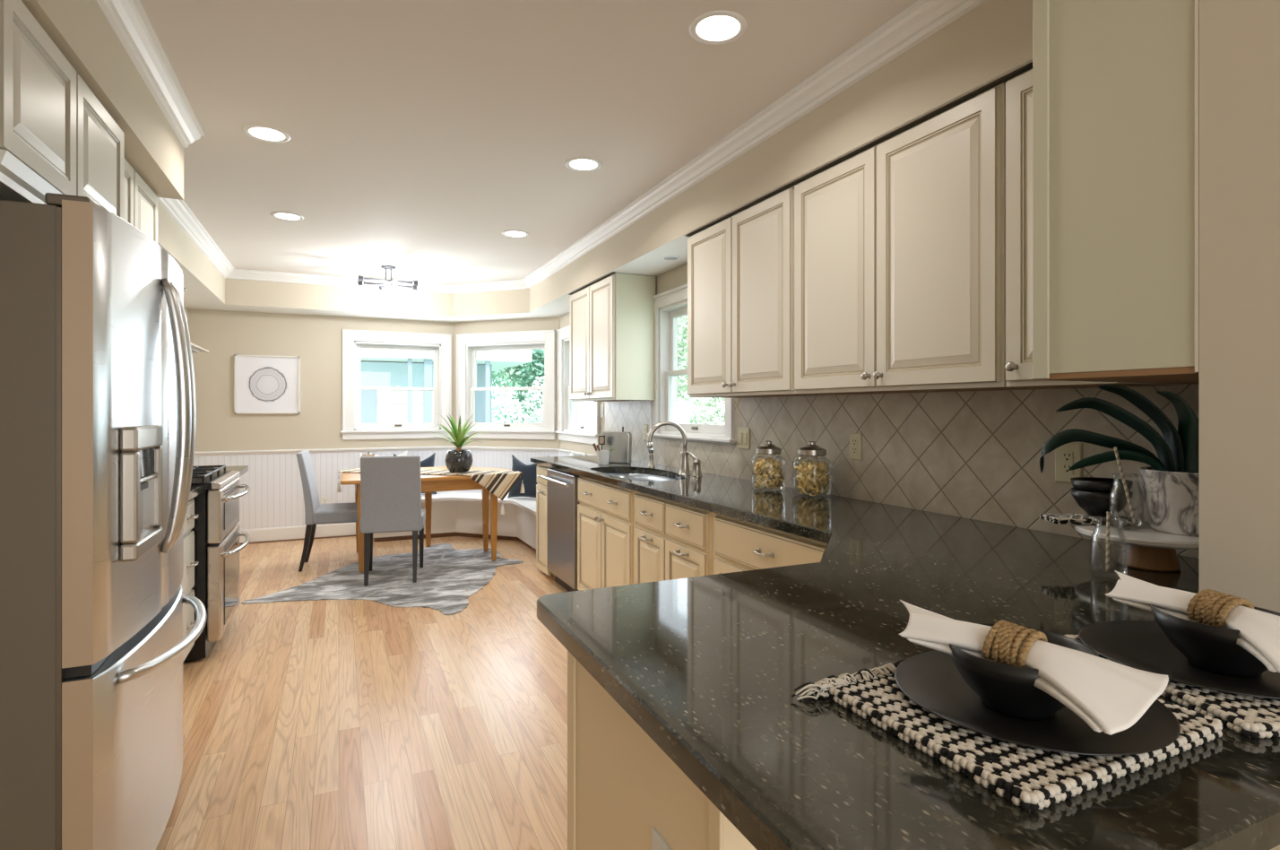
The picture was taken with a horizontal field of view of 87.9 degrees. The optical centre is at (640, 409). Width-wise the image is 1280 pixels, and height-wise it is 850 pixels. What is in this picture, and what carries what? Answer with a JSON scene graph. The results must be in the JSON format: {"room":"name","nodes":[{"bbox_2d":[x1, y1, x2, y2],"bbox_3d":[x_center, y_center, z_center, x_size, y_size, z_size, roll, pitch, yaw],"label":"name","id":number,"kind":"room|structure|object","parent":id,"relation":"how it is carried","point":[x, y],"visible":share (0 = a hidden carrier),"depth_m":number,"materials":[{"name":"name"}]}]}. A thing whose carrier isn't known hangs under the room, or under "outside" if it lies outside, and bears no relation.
{"room":"kitchen","nodes":[
{"label":"kitchen","id":0,"kind":"room"},
{"bbox_2d":[183,306,187,321],"bbox_3d":[-2.164,0.021,1.443,0.150,2.570,10.815,0,0,-24],"label":"wall","id":1,"kind":"structure","parent":0,"point":[185,307],"depth_m":6.20,"materials":[{"name":"beige paint"}]},
{"bbox_2d":[0,0,124,219],"bbox_3d":[-1.836,-0.723,1.713,0.630,0.447,0.913,0,0,-24],"label":"upper cabinet","id":2,"kind":"object","parent":1,"relation":"attached to","point":[56,136],"visible":0.76,"depth_m":1.65,"materials":[{"name":"white"}]},
{"bbox_2d":[124,158,157,242],"bbox_3d":[-2.228,-0.520,2.467,0.570,0.852,0.774,0,0,-24],"label":"upper cabinet","id":3,"kind":"object","parent":1,"relation":"attached to","point":[141,203],"visible":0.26,"depth_m":2.67,"materials":[{"name":"white"}]},
{"bbox_2d":[193,449,569,529],"bbox_3d":[-2.196,0.798,6.618,3.980,0.755,1.327,0,0,8],"label":"wainscoting","id":4,"kind":"structure","parent":1,"relation":"attached to","point":[275,497],"depth_m":6.61,"materials":[{"name":"wood"}]},
{"bbox_2d":[320,496,328,503],"bbox_3d":[-3.194,0.946,6.729,0.072,0.118,0.009,0,0,-24],"label":"wall outlet","id":5,"kind":"object","parent":4,"relation":"attached to","point":[324,499],"visible":0.68,"depth_m":6.73,"materials":[{"name":"white plastic"}]},
{"bbox_2d":[194,445,596,455],"bbox_3d":[-2.196,0.422,6.616,3.997,0.038,1.352,0,0,8],"label":"trim","id":6,"kind":"structure","parent":4,"relation":"attached to","point":[409,448],"depth_m":6.82,"materials":[{"name":"white paint"}]},
{"bbox_3d":[-2.981,-0.710,3.888,0.372,0.472,1.134,0,0,-24],"label":"upper cabinet","id":7,"kind":"object","parent":1,"relation":"attached to","visible":0},
{"bbox_2d":[190,341,208,353],"bbox_3d":[-2.915,-0.422,3.899,0.490,0.093,1.090,0,0,-24],"label":"range hood","id":8,"kind":"object","parent":7,"relation":"attached to","point":[195,348],"visible":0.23,"depth_m":4.27,"materials":[{"name":"silver metal"}]},
{"bbox_2d":[187,308,454,451],"bbox_3d":[-3.180,0.021,6.837,2.454,2.570,0.150,0,0,-24],"label":"wall","id":9,"kind":"structure","parent":0,"point":[317,340],"depth_m":6.59,"materials":[{"name":"beige paint"}]},
{"bbox_2d":[233,354,300,413],"bbox_3d":[-3.654,-0.241,6.520,0.560,0.570,0.035,0,0,-24],"label":"wall picture","id":10,"kind":"object","parent":9,"relation":"attached to","point":[263,384],"visible":1,"depth_m":6.51,"materials":[{"name":"white"}]},
{"bbox_2d":[239,522,355,544],"bbox_3d":[-3.531,1.236,6.576,1.600,0.140,0.036,0,0,-24],"label":"baseboard","id":11,"kind":"structure","parent":9,"relation":"attached to","point":[286,532],"depth_m":6.61,"materials":[{"name":"white paint"}]},
{"bbox_2d":[340,329,451,439],"bbox_3d":[-2.579,-0.250,7.082,1.118,1.126,0.200,0,0,-24],"label":"window","id":12,"kind":"structure","parent":9,"relation":"in","point":[352,428],"depth_m":7.02,"materials":[{"name":"white paint"}]},
{"bbox_2d":[355,343,439,347],"bbox_3d":[-2.565,-0.680,7.051,0.864,0.032,0.032,0,0,-24],"label":"roller shade","id":13,"kind":"object","parent":12,"relation":"attached to","point":[374,344],"visible":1,"depth_m":7.04,"materials":[{"name":"grey"}]},
{"bbox_2d":[155,536,568,849],"bbox_3d":[-0.544,1.336,2.169,3.800,0.060,11.000,0,0,-24],"label":"floor","id":14,"kind":"structure","parent":0,"point":[319,724],"depth_m":2.80,"materials":[{"name":"brown wood"}]},
{"bbox_2d":[0,192,207,849],"bbox_3d":[-1.716,0.410,1.808,0.887,1.792,0.910,0,0,-24],"label":"refrigerator","id":15,"kind":"object","parent":14,"relation":"on","point":[98,389],"visible":1,"depth_m":1.51,"materials":[{"name":"silver"}]},
{"bbox_2d":[180,498,198,662],"bbox_3d":[-2.293,0.870,2.738,0.645,0.873,1.218,0,0,-24],"label":"base cabinet","id":16,"kind":"object","parent":14,"relation":"on","point":[187,583],"visible":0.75,"depth_m":3.25,"materials":[{"name":"white"}]},
{"bbox_2d":[188,484,202,501],"bbox_3d":[-2.302,0.412,2.734,0.655,0.040,1.222,0,0,-24],"label":"countertop","id":17,"kind":"structure","parent":16,"relation":"on","point":[195,490],"depth_m":3.29,"materials":[{"name":"stone"}]},
{"bbox_2d":[183,465,250,662],"bbox_3d":[-2.625,0.826,3.672,0.802,0.961,0.747,0,0,-24],"label":"range","id":18,"kind":"object","parent":14,"relation":"on","point":[217,533],"visible":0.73,"depth_m":3.46,"materials":[{"name":"silver metal"}]},
{"bbox_2d":[190,470,231,489],"bbox_3d":[-2.685,0.399,3.645,0.670,0.036,0.747,0,0,-24],"label":"cooktop","id":19,"kind":"object","parent":18,"relation":"in","point":[209,482],"depth_m":3.56,"materials":[{"name":"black metal"}]},
{"bbox_2d":[241,543,523,614],"bbox_3d":[-1.756,1.303,5.361,1.553,0.006,2.093,0,0,10],"label":"cowhide rug","id":20,"kind":"object","parent":14,"relation":"on","point":[448,575],"visible":0.95,"depth_m":5.01,"materials":[{"name":"fur"}]},
{"bbox_2d":[296,449,357,571],"bbox_3d":[-2.549,0.825,5.561,0.534,0.950,0.458,0,0,-19],"label":"dining chair","id":21,"kind":"object","parent":20,"relation":"on","point":[315,514],"visible":0.74,"depth_m":5.35,"materials":[{"name":"grey fabric"}]},
{"bbox_2d":[359,455,425,586],"bbox_3d":[-1.919,0.825,5.175,0.458,0.950,0.534,0,0,-15],"label":"dining chair","id":22,"kind":"object","parent":20,"relation":"on","point":[390,486],"visible":1,"depth_m":4.96,"materials":[{"name":"grey fabric"}]},
{"bbox_2d":[340,466,513,572],"bbox_3d":[-1.885,0.929,5.914,1.429,0.742,1.030,0,0,-24],"label":"dining table","id":23,"kind":"object","parent":20,"relation":"on","point":[429,482],"visible":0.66,"depth_m":5.68,"materials":[{"name":"brown wood"}]},
{"bbox_2d":[336,467,524,514],"bbox_3d":[-1.853,0.721,5.845,1.686,0.346,0.401,0,0,13],"label":"table runner","id":24,"kind":"object","parent":23,"relation":"on","point":[499,483],"visible":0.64,"depth_m":5.66,"materials":[{"name":"fabric"}]},
{"bbox_2d":[427,413,487,472],"bbox_3d":[-1.589,0.289,5.817,0.600,0.516,0.565,0,0,-24],"label":"potted plant","id":25,"kind":"object","parent":24,"relation":"on","point":[458,460],"visible":1,"depth_m":5.72,"materials":[{"name":"green plant"}]},
{"bbox_2d":[372,490,536,551],"bbox_3d":[-1.466,1.097,6.474,2.794,0.418,1.168,0,0,27],"label":"window bench","id":26,"kind":"object","parent":14,"relation":"on","point":[454,513],"visible":0.29,"depth_m":6.68,"materials":[{"name":"white paint"}]},
{"bbox_2d":[367,449,407,456],"bbox_3d":[-2.617,0.659,6.907,0.403,0.456,0.099,0,0,-24],"label":"throw pillow","id":27,"kind":"object","parent":26,"relation":"on","point":[405,453],"visible":0.06,"depth_m":6.97,"materials":[{"name":"fabric"}]},
{"bbox_2d":[393,452,436,493],"bbox_3d":[-2.321,0.670,6.859,0.422,0.434,0.134,0,0,-24],"label":"throw pillow","id":28,"kind":"object","parent":26,"relation":"on","point":[429,462],"visible":0.14,"depth_m":6.91,"materials":[{"name":"blue fabric"}]},
{"bbox_2d":[507,454,537,497],"bbox_3d":[-1.111,0.671,6.589,0.420,0.431,0.172,0,0,21],"label":"throw pillow","id":29,"kind":"object","parent":26,"relation":"on","point":[529,479],"visible":0.59,"depth_m":6.53,"materials":[{"name":"blue fabric"}]},
{"bbox_2d":[536,464,554,576],"bbox_3d":[-0.514,0.870,5.336,0.641,0.873,0.378,0,0,-24],"label":"base cabinet","id":30,"kind":"object","parent":14,"relation":"on","point":[541,488],"visible":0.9,"depth_m":5.21,"materials":[{"name":"beige"}]},
{"bbox_2d":[541,467,579,591],"bbox_3d":[-0.318,0.870,4.858,0.666,0.872,0.640,0,0,-24],"label":"dishwasher","id":31,"kind":"object","parent":14,"relation":"on","point":[563,501],"visible":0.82,"depth_m":4.67,"materials":[{"name":"silver metal"}]},
{"bbox_2d":[577,475,635,590],"bbox_3d":[0.025,0.870,4.146,0.641,0.873,0.926,0,0,-24],"label":"base cabinet","id":32,"kind":"object","parent":14,"relation":"on","point":[606,524],"visible":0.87,"depth_m":3.98,"materials":[{"name":"beige"}]},
{"bbox_2d":[567,649,756,849],"bbox_3d":[0.641,0.870,1.597,1.614,0.873,1.000,0,0,-24],"label":"base cabinet","id":33,"kind":"object","parent":14,"relation":"on","point":[622,785],"visible":0.09,"depth_m":1.14,"materials":[{"name":"beige"}]},
{"bbox_2d":[651,826,671,849],"bbox_3d":[0.033,0.701,0.987,0.009,0.118,0.072,0,0,-24],"label":"wall outlet","id":34,"kind":"object","parent":33,"relation":"attached to","point":[658,843],"visible":1,"depth_m":1.00,"materials":[{"name":"white plastic"}]},
{"bbox_2d":[530,455,1279,849],"bbox_3d":[-0.057,0.412,3.068,1.690,0.040,4.965,0,0,-24],"label":"countertop","id":35,"kind":"structure","parent":33,"relation":"on","point":[710,667],"depth_m":1.03,"materials":[{"name":"stone"}]},
{"bbox_2d":[596,449,610,464],"bbox_3d":[-0.260,0.343,4.713,0.100,0.097,0.100,0,0,-24],"label":"utensil cup","id":36,"kind":"object","parent":35,"relation":"on","point":[602,455],"visible":0.98,"depth_m":4.68,"materials":[{"name":"ceramic"}]},
{"bbox_2d":[598,435,605,449],"bbox_3d":[-0.279,0.292,4.851,0.048,0.196,0.015,0,0,31],"label":"spatula","id":37,"kind":"object","parent":36,"relation":"in","point":[601,438],"visible":0.79,"depth_m":4.85,"materials":[{"name":"black plastic"}]},
{"bbox_2d":[600,426,631,463],"bbox_3d":[-0.174,0.260,4.866,0.250,0.263,0.057,0,0,34],"label":"toaster","id":38,"kind":"object","parent":35,"relation":"on","point":[619,441],"visible":0.77,"depth_m":4.83,"materials":[{"name":"silver metal"}]},
{"bbox_2d":[604,472,677,481],"bbox_3d":[0.002,0.524,4.094,0.442,0.184,1.010,0,0,-24],"label":"sink","id":39,"kind":"object","parent":35,"relation":"in","point":[644,477],"visible":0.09,"depth_m":4.47,"materials":[{"name":"silver metal"}]},
{"bbox_2d":[647,420,701,476],"bbox_3d":[0.209,0.231,3.930,0.325,0.322,0.116,0,0,11],"label":"faucet","id":40,"kind":"object","parent":35,"relation":"on","point":[684,471],"visible":1,"depth_m":3.92,"materials":[{"name":"silver metal"}]},
{"bbox_2d":[755,440,781,454],"bbox_3d":[0.622,0.272,3.216,0.163,0.238,0.163,0,0,-24],"label":"lid","id":41,"kind":"object","parent":35,"relation":"on","point":[767,448],"visible":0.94,"depth_m":3.18,"materials":[{"name":"silver metal"}]},
{"bbox_2d":[753,457,784,489],"bbox_3d":[0.623,0.311,3.213,0.144,0.151,0.147,0,0,8],"label":"pasta","id":42,"kind":"object","parent":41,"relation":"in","point":[769,475],"visible":1,"depth_m":3.18,"materials":[{"name":"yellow food"}]},
{"bbox_2d":[797,441,826,456],"bbox_3d":[0.774,0.267,2.991,0.171,0.247,0.171,0,0,-24],"label":"glass jar","id":43,"kind":"object","parent":35,"relation":"on","point":[811,449],"visible":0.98,"depth_m":2.95,"materials":[{"name":"silver metal"}]},
{"bbox_2d":[794,459,830,495],"bbox_3d":[0.773,0.308,2.992,0.158,0.157,0.158,0,0,-24],"label":"pasta","id":44,"kind":"object","parent":43,"relation":"in","point":[816,480],"visible":1,"depth_m":2.95,"materials":[{"name":"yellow food"}]},
{"bbox_2d":[790,658,1222,812],"bbox_3d":[0.454,0.380,0.853,0.418,0.024,0.322,0,0,-26],"label":"placemat","id":45,"kind":"object","parent":35,"relation":"on","point":[1033,779],"visible":0.37,"depth_m":0.74,"materials":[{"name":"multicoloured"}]},
{"bbox_2d":[894,649,1180,755],"bbox_3d":[0.494,0.369,0.854,0.312,0.012,0.312,0,0,-24],"label":"dinner plate","id":46,"kind":"object","parent":45,"relation":"on","point":[931,679],"visible":0.59,"depth_m":0.78,"materials":[{"name":"black"}]},
{"bbox_2d":[949,622,1098,720],"bbox_3d":[0.469,0.331,0.825,0.168,0.077,0.168,0,0,-24],"label":"bowl","id":47,"kind":"object","parent":46,"relation":"on","point":[1008,690],"visible":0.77,"depth_m":0.78,"materials":[{"name":"black ceramic"}]},
{"bbox_2d":[898,599,1168,735],"bbox_3d":[0.428,0.295,0.782,0.300,0.055,0.151,0,0,42],"label":"napkin","id":48,"kind":"object","parent":47,"relation":"on","point":[1111,696],"visible":0.97,"depth_m":0.72,"materials":[{"name":"white"}]},
{"bbox_2d":[981,619,1047,666],"bbox_3d":[0.448,0.285,0.796,0.063,0.057,0.061,0,0,-40],"label":"napkin ring","id":49,"kind":"object","parent":48,"relation":"on","point":[1007,637],"visible":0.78,"depth_m":0.78,"materials":[{"name":"fabric"}]},
{"bbox_2d":[1074,520,1198,570],"bbox_3d":[1.271,0.346,1.658,0.312,0.089,0.312,0,0,-24],"label":"cake stand","id":50,"kind":"object","parent":35,"relation":"on","point":[1146,548],"visible":0.66,"depth_m":1.61,"materials":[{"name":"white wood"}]},
{"bbox_2d":[1039,512,1140,525],"bbox_3d":[1.193,0.293,1.767,0.205,0.015,0.090,0,0,7],"label":"folded cloth","id":51,"kind":"object","parent":50,"relation":"on","point":[1055,518],"visible":1,"depth_m":1.73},
{"bbox_2d":[1070,487,1132,517],"bbox_3d":[1.237,0.252,1.782,0.140,0.068,0.140,0,0,-24],"label":"bowl","id":52,"kind":"object","parent":51,"relation":"on","point":[1094,504],"visible":0.87,"depth_m":1.74,"materials":[{"name":"black ceramic"}]},
{"bbox_2d":[1070,476,1132,492],"bbox_3d":[1.237,0.224,1.782,0.140,0.068,0.140,0,0,-24],"label":"bowl","id":53,"kind":"object","parent":52,"relation":"on","point":[1088,484],"visible":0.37,"depth_m":1.74,"materials":[{"name":"black ceramic"}]},
{"bbox_2d":[1039,384,1198,536],"bbox_3d":[1.309,0.118,1.719,0.207,0.366,0.450,0,0,-24],"label":"potted plant","id":54,"kind":"object","parent":50,"relation":"on","point":[1170,484],"visible":0.69,"depth_m":1.65,"materials":[{"name":"teal plant"}]},
{"bbox_3d":[1.224,0.232,1.673,0.072,0.136,0.072,0,0,-24],"label":"glass bottle","id":55,"kind":"object","parent":50,"relation":"on","visible":0},
{"bbox_2d":[1113,447,1136,523],"bbox_3d":[1.223,0.192,1.674,0.051,0.192,0.007,0,0,15],"label":"straw","id":56,"kind":"object","parent":55,"relation":"in","point":[1114,448],"visible":1,"depth_m":1.67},
{"bbox_2d":[1063,634,1279,738],"bbox_3d":[0.871,0.380,0.961,0.428,0.025,0.322,0,0,-5],"label":"placemat","id":57,"kind":"object","parent":35,"relation":"on","point":[1255,717],"visible":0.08,"depth_m":0.84,"materials":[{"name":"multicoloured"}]},
{"bbox_2d":[1078,620,1279,699],"bbox_3d":[0.839,0.369,0.988,0.312,0.012,0.312,0,0,-24],"label":"dinner plate","id":58,"kind":"object","parent":57,"relation":"on","point":[1139,644],"visible":0.63,"depth_m":0.98,"materials":[{"name":"black"}]},
{"bbox_2d":[1150,603,1279,678],"bbox_3d":[0.834,0.331,0.949,0.168,0.077,0.168,0,0,-24],"label":"bowl","id":59,"kind":"object","parent":58,"relation":"on","point":[1214,649],"visible":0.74,"depth_m":0.91,"materials":[{"name":"black ceramic"}]},
{"bbox_2d":[1105,570,1279,672],"bbox_3d":[0.789,0.294,0.935,0.152,0.053,0.312,0,0,-24],"label":"napkin","id":60,"kind":"object","parent":59,"relation":"on","point":[1259,631],"visible":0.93,"depth_m":0.90,"materials":[{"name":"white"}]},
{"bbox_2d":[1186,588,1254,627],"bbox_3d":[0.817,0.286,0.936,0.064,0.056,0.060,0,0,-12],"label":"napkin ring","id":61,"kind":"object","parent":60,"relation":"on","point":[1206,605],"visible":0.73,"depth_m":0.93,"materials":[{"name":"fabric"}]},
{"bbox_3d":[1.096,0.323,1.553,0.072,0.136,0.072,0,0,-24],"label":"glass bottle","id":62,"kind":"object","parent":35,"relation":"on","visible":0},
{"bbox_2d":[1105,511,1110,571],"bbox_3d":[1.095,0.310,1.555,0.007,0.137,0.034,0,0,39],"label":"straw","id":63,"kind":"object","parent":62,"relation":"in","point":[1107,566],"visible":1,"depth_m":1.55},
{"bbox_2d":[634,491,712,583],"bbox_3d":[0.386,0.870,3.352,0.641,0.873,0.811,0,0,-24],"label":"base cabinet","id":64,"kind":"object","parent":14,"relation":"on","point":[673,540],"visible":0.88,"depth_m":3.20,"materials":[{"name":"beige"}]},
{"bbox_2d":[712,512,827,574],"bbox_3d":[0.716,0.870,2.622,0.641,0.873,0.783,0,0,-24],"label":"base cabinet","id":65,"kind":"object","parent":14,"relation":"on","point":[738,545],"visible":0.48,"depth_m":2.56,"materials":[{"name":"beige"}]},
{"bbox_3d":[-2.967,0.869,4.225,0.645,0.873,0.532,0,0,-24],"label":"cabinet","id":66,"kind":"object","parent":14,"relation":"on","visible":0},
{"bbox_2d":[207,465,248,476],"bbox_3d":[-2.946,0.412,4.233,0.720,0.040,0.536,0,0,-24],"label":"countertop","id":67,"kind":"structure","parent":66,"relation":"on","point":[242,469],"depth_m":4.39,"materials":[{"name":"stone"}]},
{"bbox_2d":[454,316,559,448],"bbox_3d":[-1.406,0.021,7.120,1.281,2.570,0.150,0,0,21],"label":"wall","id":68,"kind":"structure","parent":0,"point":[540,324],"depth_m":7.02,"materials":[{"name":"beige paint"}]},
{"bbox_2d":[456,329,555,439],"bbox_3d":[-1.413,-0.250,7.096,1.232,1.126,0.200,0,0,21],"label":"window","id":69,"kind":"structure","parent":68,"relation":"in","point":[466,358],"depth_m":7.06,"materials":[{"name":"white paint"}]},
{"bbox_2d":[467,343,544,347],"bbox_3d":[-1.424,-0.680,7.064,0.978,0.032,0.032,0,0,21],"label":"roller shade","id":70,"kind":"object","parent":69,"relation":"attached to","point":[530,344],"visible":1,"depth_m":7.05,"materials":[{"name":"grey"}]},
{"bbox_2d":[21,0,1032,322],"bbox_3d":[-0.535,-1.107,2.099,3.360,0.315,10.665,0,0,-24],"label":"soffit","id":71,"kind":"structure","parent":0,"point":[993,39],"depth_m":2.72,"materials":[{"name":"beige paint"}]},
{"bbox_2d":[95,0,204,147],"bbox_3d":[-0.630,-1.224,-0.066,0.078,0.080,6.800,0,0,-24],"label":"trim","id":72,"kind":"structure","parent":71,"relation":"attached to","point":[128,19],"depth_m":2.34,"materials":[{"name":"white paint"}]},
{"bbox_2d":[157,0,986,294],"bbox_3d":[-1.306,-1.224,3.817,2.646,0.080,6.030,0,0,-24],"label":"trim","id":73,"kind":"structure","parent":71,"relation":"attached to","point":[922,19],"depth_m":3.14,"materials":[{"name":"white paint"}]},
{"bbox_2d":[661,255,680,260],"bbox_3d":[0.194,-0.946,4.173,0.118,0.006,0.118,0,0,-24],"label":"recessed light","id":74,"kind":"object","parent":71,"relation":"in","point":[669,257],"visible":1,"depth_m":4.17,"materials":[{"name":"white paint"}]},
{"bbox_2d":[568,61,1032,294],"bbox_3d":[0.296,-0.949,3.558,0.026,0.008,4.237,0,0,-24],"label":"trim","id":75,"kind":"structure","parent":71,"relation":"attached to","point":[1028,66],"depth_m":2.35,"materials":[{"name":"brown"}]},
{"bbox_2d":[138,0,917,285],"bbox_3d":[-0.544,-1.314,2.169,3.800,0.100,11.000,0,0,-24],"label":"ceiling","id":76,"kind":"structure","parent":0,"point":[422,133],"depth_m":2.78,"materials":[{"name":"white paint"}]},
{"bbox_2d":[242,124,290,142],"bbox_3d":[-1.712,-1.261,3.048,0.194,0.006,0.194,0,0,-24],"label":"recessed light","id":77,"kind":"object","parent":76,"relation":"in","point":[259,132],"visible":1,"depth_m":3.04,"materials":[{"name":"white paint"}]},
{"bbox_2d":[270,211,303,220],"bbox_3d":[-2.308,-1.261,4.350,0.194,0.006,0.194,0,0,-24],"label":"recessed light","id":78,"kind":"object","parent":76,"relation":"in","point":[283,215],"visible":1,"depth_m":4.34,"materials":[{"name":"white paint"}]},
{"bbox_2d":[353,264,422,290],"bbox_3d":[-2.229,-1.155,5.885,0.607,0.217,0.426,0,0,6],"label":"ceiling fixture","id":79,"kind":"object","parent":76,"relation":"attached to","point":[359,279],"visible":1,"depth_m":5.87,"materials":[{"name":"grey"}]},
{"bbox_2d":[501,229,528,237],"bbox_3d":[-0.897,-1.261,4.783,0.194,0.006,0.194,0,0,-24],"label":"recessed light","id":80,"kind":"object","parent":76,"relation":"in","point":[513,233],"visible":1,"depth_m":4.77,"materials":[{"name":"white paint"}]},
{"bbox_2d":[564,156,602,171],"bbox_3d":[-0.291,-1.261,3.428,0.194,0.006,0.194,0,0,-24],"label":"recessed light","id":81,"kind":"object","parent":76,"relation":"in","point":[578,163],"visible":1,"depth_m":3.42,"materials":[{"name":"white paint"}]},
{"bbox_2d":[688,10,747,44],"bbox_3d":[0.259,-1.261,2.202,0.194,0.006,0.194,0,0,-24],"label":"recessed light","id":82,"kind":"object","parent":76,"relation":"in","point":[714,27],"visible":1,"depth_m":2.19,"materials":[{"name":"white paint"}]},
{"bbox_2d":[647,448,655,467],"bbox_3d":[0.076,0.326,4.470,0.052,0.130,0.052,0,0,-24],"label":"soap dispenser","id":83,"kind":"object","parent":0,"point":[651,451],"visible":0.94,"depth_m":4.46,"materials":[{"name":"silver metal"}]},
{"bbox_2d":[559,262,1198,558],"bbox_3d":[0.453,0.021,4.182,0.158,2.570,5.877,0,0,-24],"label":"wall","id":84,"kind":"structure","parent":0,"point":[972,454],"depth_m":2.52,"materials":[{"name":"tile"}]},
{"bbox_2d":[555,325,601,445],"bbox_3d":[-0.536,-0.250,6.312,0.200,1.126,1.186,0,0,-24],"label":"window","id":85,"kind":"structure","parent":84,"relation":"in","point":[568,429],"depth_m":6.71,"materials":[{"name":"white paint"}]},
{"bbox_2d":[569,272,655,401],"bbox_3d":[-0.252,-0.504,5.100,0.358,0.881,0.971,0,0,-24],"label":"upper cabinet","id":86,"kind":"object","parent":84,"relation":"attached to","point":[611,319],"visible":1,"depth_m":4.71,"materials":[{"name":"beige"}]},
{"bbox_2d":[642,423,648,440],"bbox_3d":[0.038,0.171,4.892,0.009,0.118,0.072,0,0,-24],"label":"wall outlet","id":87,"kind":"object","parent":84,"relation":"attached to","point":[644,426],"visible":0.98,"depth_m":4.88,"materials":[{"name":"beige plastic"}]},
{"bbox_2d":[646,283,735,444],"bbox_3d":[0.368,-0.300,4.317,0.200,1.011,1.122,0,0,-24],"label":"window","id":88,"kind":"structure","parent":84,"relation":"in","point":[663,408],"depth_m":4.68,"materials":[{"name":"white paint"}]},
{"bbox_2d":[737,427,750,449],"bbox_3d":[0.576,0.163,3.704,0.010,0.118,0.116,0,0,-24],"label":"wall switch","id":89,"kind":"object","parent":84,"relation":"attached to","point":[743,433],"visible":1,"depth_m":3.69,"materials":[{"name":"beige plastic"}]},
{"bbox_2d":[687,184,838,397],"bbox_3d":[0.578,-0.504,3.270,0.358,0.881,0.929,0,0,-24],"label":"upper cabinet","id":90,"kind":"object","parent":84,"relation":"attached to","point":[740,267],"visible":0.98,"depth_m":3.11,"materials":[{"name":"beige"}]},
{"bbox_2d":[849,432,862,460],"bbox_3d":[0.940,0.163,2.902,0.009,0.118,0.072,0,0,-24],"label":"wall outlet","id":91,"kind":"object","parent":84,"relation":"attached to","point":[855,438],"visible":1,"depth_m":2.89,"materials":[{"name":"beige plastic"}]},
{"bbox_2d":[851,438,857,454],"bbox_3d":[0.938,0.163,2.901,0.002,0.068,0.034,0,0,-24],"label":"receptacle","id":92,"kind":"object","parent":91,"relation":"attached to","point":[854,441],"depth_m":2.90,"materials":[{"name":"beige plastic"}]},
{"bbox_2d":[794,82,1059,394],"bbox_3d":[0.969,-0.504,2.407,0.358,0.881,0.958,0,0,-24],"label":"upper cabinet","id":93,"kind":"object","parent":84,"relation":"attached to","point":[900,243],"visible":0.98,"depth_m":2.20,"materials":[{"name":"beige"}]},
{"bbox_2d":[1055,442,1082,483],"bbox_3d":[1.325,0.166,2.055,0.009,0.125,0.082,0,0,-24],"label":"wall outlet","id":94,"kind":"object","parent":84,"relation":"attached to","point":[1068,454],"visible":0.88,"depth_m":2.05,"materials":[{"name":"beige plastic"}]},
{"bbox_2d":[1062,451,1072,474],"bbox_3d":[1.322,0.166,2.054,0.002,0.068,0.034,0,0,-24],"label":"receptacle","id":95,"kind":"object","parent":94,"relation":"attached to","point":[1067,456],"depth_m":2.05,"materials":[{"name":"beige plastic"}]},
{"bbox_2d":[1004,68,1188,388],"bbox_3d":[1.232,-0.504,1.828,0.358,0.881,0.302,0,0,-24],"label":"upper cabinet","id":96,"kind":"object","parent":84,"relation":"attached to","point":[1018,366],"visible":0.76,"depth_m":1.85,"materials":[{"name":"beige"}]},
{"bbox_2d":[1198,0,1279,849],"bbox_3d":[2.173,0.021,-0.397,0.770,2.570,3.883,0,0,-24],"label":"wall partition","id":97,"kind":"structure","parent":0,"point":[1239,40],"depth_m":1.16,"materials":[{"name":"beige paint"}]},
{"bbox_2d":[1032,0,1198,383],"bbox_3d":[1.239,-0.505,1.487,0.628,0.879,0.317,0,0,-24],"label":"upper cabinet","id":98,"kind":"object","parent":97,"relation":"attached to","point":[1115,82],"visible":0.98,"depth_m":1.35,"materials":[{"name":"beige"}]},
{"label":"outside","id":99,"kind":"structure","parent":0,"visible":0},
{"bbox_3d":[-9.446,1.916,32.939,70.000,0.020,52.200,0,0,-24],"label":"lawn","id":100,"kind":"structure","parent":99,"visible":0},
{"bbox_2d":[360,348,531,423],"bbox_3d":[-6.430,0.456,9.821,9.200,2.900,3.200,0,0,-24],"label":"house","id":101,"kind":"structure","parent":100,"relation":"on","point":[378,367],"depth_m":10.45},
{"bbox_2d":[491,348,594,424],"bbox_3d":[-2.287,-0.598,16.017,3.931,5.013,3.490,0,0,-21],"label":"tree","id":102,"kind":"object","parent":100,"relation":"on","point":[521,375],"visible":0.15,"depth_m":15.25,"materials":[{"name":"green plant"}]},
{"bbox_2d":[521,376,594,424],"bbox_3d":[-1.465,0.614,12.509,1.483,2.597,1.715,0,0,-27],"label":"shrub","id":103,"kind":"object","parent":100,"relation":"on","point":[582,406],"visible":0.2,"depth_m":12.45,"materials":[{"name":"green plant"}]},
{"bbox_2d":[589,315,687,403],"bbox_3d":[-0.203,-1.027,21.382,4.513,5.871,4.433,0,0,-24],"label":"tree","id":104,"kind":"object","parent":100,"relation":"on","point":[683,336],"visible":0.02,"depth_m":20.74,"materials":[{"name":"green plant"}]},
{"bbox_2d":[677,343,724,424],"bbox_3d":[2.875,-0.590,16.146,4.287,4.999,4.076,0,0,-24],"label":"tree","id":105,"kind":"object","parent":100,"relation":"on","point":[687,401],"visible":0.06,"depth_m":16.21,"materials":[{"name":"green plant"}]},
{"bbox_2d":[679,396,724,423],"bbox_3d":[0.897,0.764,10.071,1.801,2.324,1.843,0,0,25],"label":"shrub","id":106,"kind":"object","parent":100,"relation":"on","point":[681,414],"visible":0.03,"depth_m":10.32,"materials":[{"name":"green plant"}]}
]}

